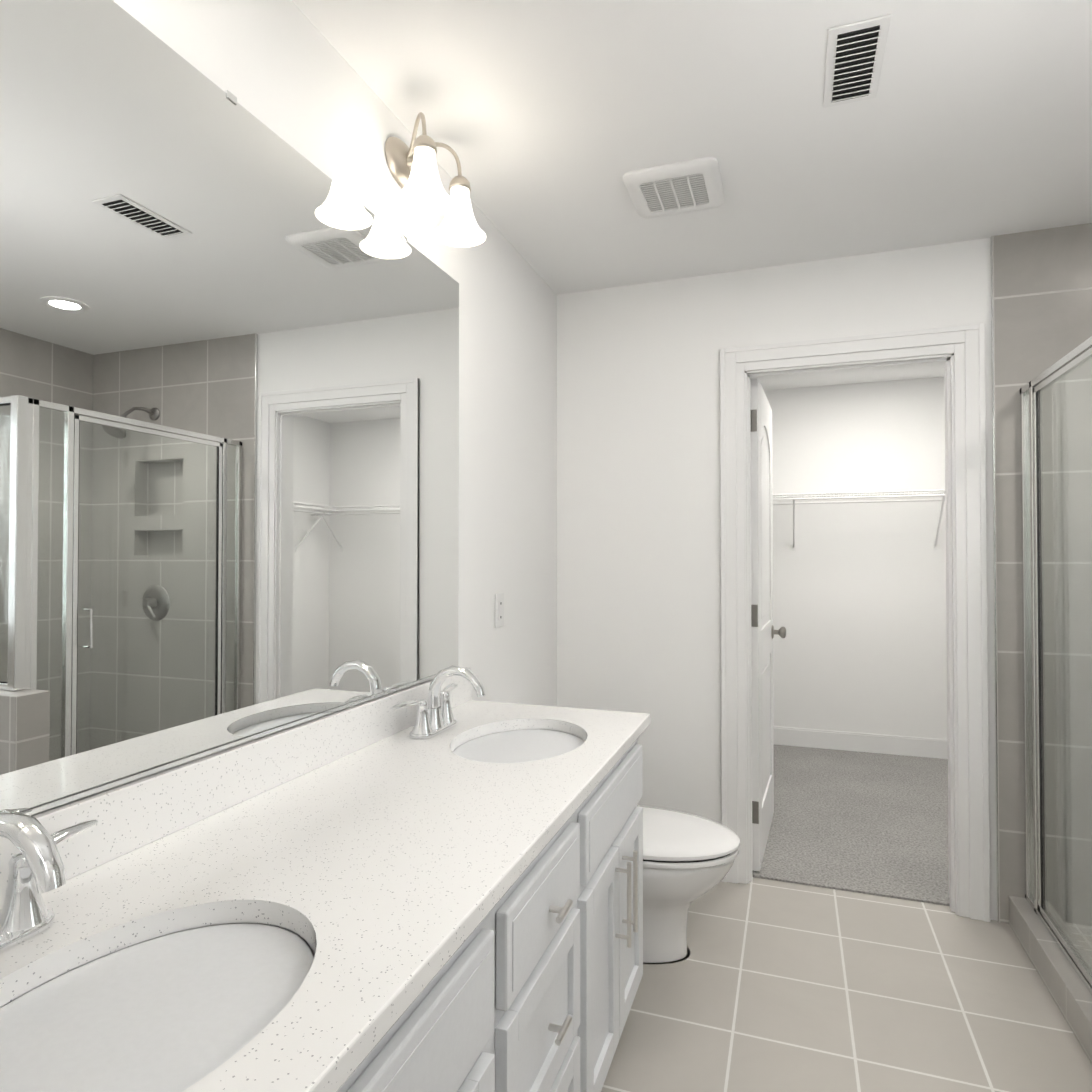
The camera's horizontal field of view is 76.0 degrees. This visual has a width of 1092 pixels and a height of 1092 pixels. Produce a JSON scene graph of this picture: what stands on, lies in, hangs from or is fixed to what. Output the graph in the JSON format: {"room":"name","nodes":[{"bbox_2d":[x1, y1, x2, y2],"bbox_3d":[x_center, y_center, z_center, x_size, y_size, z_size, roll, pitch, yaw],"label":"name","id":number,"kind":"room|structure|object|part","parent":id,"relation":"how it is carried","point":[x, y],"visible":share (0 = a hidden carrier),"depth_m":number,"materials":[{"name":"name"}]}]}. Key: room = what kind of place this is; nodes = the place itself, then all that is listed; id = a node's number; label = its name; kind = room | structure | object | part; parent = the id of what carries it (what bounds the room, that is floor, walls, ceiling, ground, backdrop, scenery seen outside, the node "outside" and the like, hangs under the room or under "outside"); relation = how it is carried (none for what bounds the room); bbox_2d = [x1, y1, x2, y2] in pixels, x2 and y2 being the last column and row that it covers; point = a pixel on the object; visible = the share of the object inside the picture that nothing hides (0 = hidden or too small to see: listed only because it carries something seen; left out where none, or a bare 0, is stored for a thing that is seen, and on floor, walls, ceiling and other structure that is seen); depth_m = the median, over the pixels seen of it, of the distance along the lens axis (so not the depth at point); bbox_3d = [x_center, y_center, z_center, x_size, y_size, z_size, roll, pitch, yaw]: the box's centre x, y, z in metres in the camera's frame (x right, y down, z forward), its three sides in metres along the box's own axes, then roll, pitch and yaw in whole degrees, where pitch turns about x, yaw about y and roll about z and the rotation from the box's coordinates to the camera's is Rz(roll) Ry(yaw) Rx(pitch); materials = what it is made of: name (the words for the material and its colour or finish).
{"room":"bathroom","nodes":[
{"label":"bathroom","id":0,"kind":"room"},
{"bbox_2d":[31,0,556,815],"bbox_3d":[-0.132,0.113,2.716,0.120,2.440,5.300,0,-1,19],"label":"wall","id":1,"kind":"structure","parent":0,"point":[287,74],"depth_m":2.27,"materials":[{"name":"white paint"}]},
{"bbox_2d":[0,0,458,815],"bbox_3d":[-0.580,-0.231,1.252,0.010,1.188,1.872,0,-1,19],"label":"mirror","id":2,"kind":"object","parent":1,"relation":"attached to","point":[228,420],"visible":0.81,"depth_m":1.18,"materials":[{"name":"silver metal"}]},
{"bbox_2d":[60,682,423,868],"bbox_3d":[-0.574,0.416,1.246,0.020,0.100,1.988,0,-1,19],"label":"backsplash","id":3,"kind":"structure","parent":1,"relation":"attached to","point":[147,808],"depth_m":1.24,"materials":[{"name":"white stone"}]},
{"bbox_2d":[385,112,485,246],"bbox_3d":[-0.289,-0.961,1.809,0.194,0.241,0.334,0,-1,19],"label":"sconce","id":4,"kind":"object","parent":1,"relation":"attached to","point":[422,192],"visible":1,"depth_m":1.78,"materials":[{"name":"white glass"}]},
{"bbox_3d":[-0.309,-1.013,1.817,0.153,0.136,0.252,0,-1,19],"label":"arm","id":5,"kind":"part","parent":4,"relation":"part of"},
{"bbox_3d":[-0.265,-0.903,1.799,0.142,0.125,0.334,0,-1,19],"label":"lamp shade","id":6,"kind":"part","parent":4,"relation":"part of","materials":[{"name":"white glass"}]},
{"bbox_2d":[495,593,503,627],"bbox_3d":[-0.161,0.224,2.438,0.008,0.116,0.072,0,-1,19],"label":"outlet","id":7,"kind":"object","parent":1,"relation":"attached to","point":[499,610],"visible":1,"depth_m":2.43,"materials":[{"name":"white plastic"}]},
{"bbox_2d":[292,0,1091,390],"bbox_3d":[1.009,-1.164,1.567,3.050,0.080,6.740,0,-1,19],"label":"ceiling","id":8,"kind":"structure","parent":0,"point":[550,122],"depth_m":1.84,"materials":[{"name":"white paint"}]},
{"bbox_2d":[623,157,724,217],"bbox_3d":[0.402,-1.103,2.174,0.280,0.024,0.280,0,-1,19],"label":"ceiling vent","id":9,"kind":"object","parent":8,"relation":"in","point":[677,187],"visible":1,"depth_m":2.14,"materials":[{"name":"white plastic"}]},
{"bbox_2d":[823,14,890,107],"bbox_3d":[0.718,-1.115,1.627,0.124,0.015,0.280,0,-1,19],"label":"ceiling vent","id":10,"kind":"object","parent":8,"relation":"in","point":[855,56],"visible":1,"depth_m":1.60,"materials":[{"name":"white plastic"}]},
{"bbox_2d":[557,238,996,920],"bbox_3d":[1.392,0.112,2.633,2.810,2.440,0.120,0,-1,19],"label":"wall","id":11,"kind":"structure","parent":0,"point":[637,498],"depth_m":2.88,"materials":[{"name":"white paint"}]},
{"bbox_2d":[750,378,785,871],"bbox_3d":[1.002,0.319,3.179,0.169,2.018,0.718,0,-1,19],"label":"closet door","id":12,"kind":"structure","parent":11,"relation":"in","point":[763,632],"depth_m":2.99,"materials":[{"name":"white wood"}]},
{"bbox_3d":[0.988,0.319,3.185,0.072,2.018,0.713,0,-1,19],"label":"panel","id":13,"kind":"part","parent":12,"relation":"part of","materials":[{"name":"white wood"}]},
{"bbox_3d":[1.104,0.424,3.466,0.169,0.066,0.106,0,-1,19],"label":"knob","id":14,"kind":"part","parent":12,"relation":"part of","materials":[{"name":"grey metal"}]},
{"bbox_2d":[720,323,989,921],"bbox_3d":[1.161,0.270,2.712,0.924,2.127,0.164,0,-1,19],"label":"door frame","id":15,"kind":"structure","parent":11,"relation":"attached to","point":[958,352],"depth_m":2.57,"materials":[{"name":"white wood"}]},
{"bbox_2d":[990,236,998,922],"bbox_3d":[1.947,0.099,1.738,0.012,2.440,1.668,0,-1,-25],"label":"trim","id":16,"kind":"structure","parent":11,"relation":"attached to","point":[994,580],"depth_m":2.49,"materials":[{"name":"silver metal"}]},
{"bbox_2d":[601,877,1091,1091],"bbox_3d":[0.640,1.331,0.484,3.050,0.060,4.520,0,-1,19],"label":"floor","id":17,"kind":"structure","parent":0,"point":[766,985],"depth_m":2.01,"materials":[{"name":"tile"}]},
{"bbox_2d":[328,721,649,1091],"bbox_3d":[-0.300,0.902,1.134,0.606,0.815,1.972,0,-1,19],"label":"bathroom vanity","id":18,"kind":"object","parent":17,"relation":"on","point":[539,994],"depth_m":1.19,"materials":[{"name":"white wood"}]},
{"bbox_2d":[0,701,649,1091],"bbox_3d":[-0.308,0.480,1.151,0.583,0.030,1.988,0,-1,19],"label":"countertop","id":19,"kind":"structure","parent":18,"relation":"on","point":[397,844],"depth_m":1.00,"materials":[{"name":"white stone"}]},
{"bbox_2d":[0,806,115,952],"bbox_3d":[-0.595,0.375,0.765,0.174,0.169,0.335,0,-1,19],"label":"faucet","id":20,"kind":"object","parent":19,"relation":"on","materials":[{"name":"silver metal"}]},
{"bbox_2d":[0,897,355,1091],"bbox_3d":[-0.423,0.553,0.701,0.352,0.154,0.473,0,-1,19],"label":"sink","id":21,"kind":"object","parent":19,"relation":"in","point":[145,1007],"depth_m":0.76,"materials":[{"name":"white ceramic"}]},
{"bbox_2d":[388,665,487,740],"bbox_3d":[-0.236,0.390,1.783,0.174,0.169,0.335,0,-1,19],"label":"faucet","id":22,"kind":"object","parent":19,"relation":"on","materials":[{"name":"silver metal"}]},
{"bbox_2d":[436,721,591,764],"bbox_3d":[-0.063,0.568,1.719,0.352,0.154,0.473,0,-1,19],"label":"sink","id":23,"kind":"object","parent":19,"relation":"in","point":[518,742],"depth_m":1.78,"materials":[{"name":"white ceramic"}]},
{"bbox_2d":[637,805,739,963],"bbox_3d":[0.237,0.967,2.355,0.805,0.722,0.440,0,-1,19],"label":"toilet","id":24,"kind":"object","parent":17,"relation":"on","point":[688,858],"visible":0.35,"depth_m":2.20,"materials":[{"name":"ceramic"}]},
{"bbox_3d":[0.352,0.956,2.315,0.562,0.052,0.408,0,-1,19],"label":"seat","id":25,"kind":"part","parent":24,"relation":"part of","materials":[{"name":"plastic"}]},
{"bbox_2d":[1009,336,1091,1063],"bbox_3d":[1.969,0.266,1.758,1.118,2.106,1.118,0,-1,19],"label":"shower","id":26,"kind":"object","parent":17,"relation":"on","point":[1057,949],"visible":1,"depth_m":2.24,"materials":[{"name":"glass"}]},
{"bbox_2d":[752,744,949,905],"bbox_3d":[1.762,1.373,3.661,3.050,0.068,2.220,0,-1,19],"label":"floor","id":27,"kind":"structure","parent":0,"point":[876,824],"depth_m":3.35,"materials":[{"name":"grey carpet"}]},
{"bbox_2d":[764,377,946,738],"bbox_3d":[2.112,0.142,4.670,3.050,2.440,0.120,0,-1,19],"label":"wall","id":28,"kind":"structure","parent":0,"point":[859,602],"depth_m":4.62,"materials":[{"name":"white paint"}]},
{"bbox_2d":[772,489,944,550],"bbox_3d":[2.040,-0.154,4.470,2.805,0.366,0.312,0,-1,19],"label":"wire closet shelf","id":29,"kind":"object","parent":28,"relation":"attached to","point":[864,495],"visible":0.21,"depth_m":4.32,"materials":[{"name":"white metal"}]},
{"bbox_2d":[774,726,947,758],"bbox_3d":[2.089,1.296,4.589,2.810,0.130,0.016,0,-1,19],"label":"baseboard","id":30,"kind":"structure","parent":28,"relation":"attached to","point":[876,743],"depth_m":4.58,"materials":[{"name":"white wood"}]},
{"bbox_3d":[2.630,0.099,1.740,0.120,2.440,5.300,0,-1,19],"label":"wall","id":31,"kind":"structure","parent":0,"visible":0},
{"bbox_2d":[993,223,1091,925],"bbox_3d":[1.681,0.087,0.975,1.160,2.440,2.985,0,-1,19],"label":"tiled wall","id":32,"kind":"structure","parent":31,"relation":"attached to","point":[1042,300],"depth_m":2.44,"materials":[{"name":"grey tile"}]}
]}

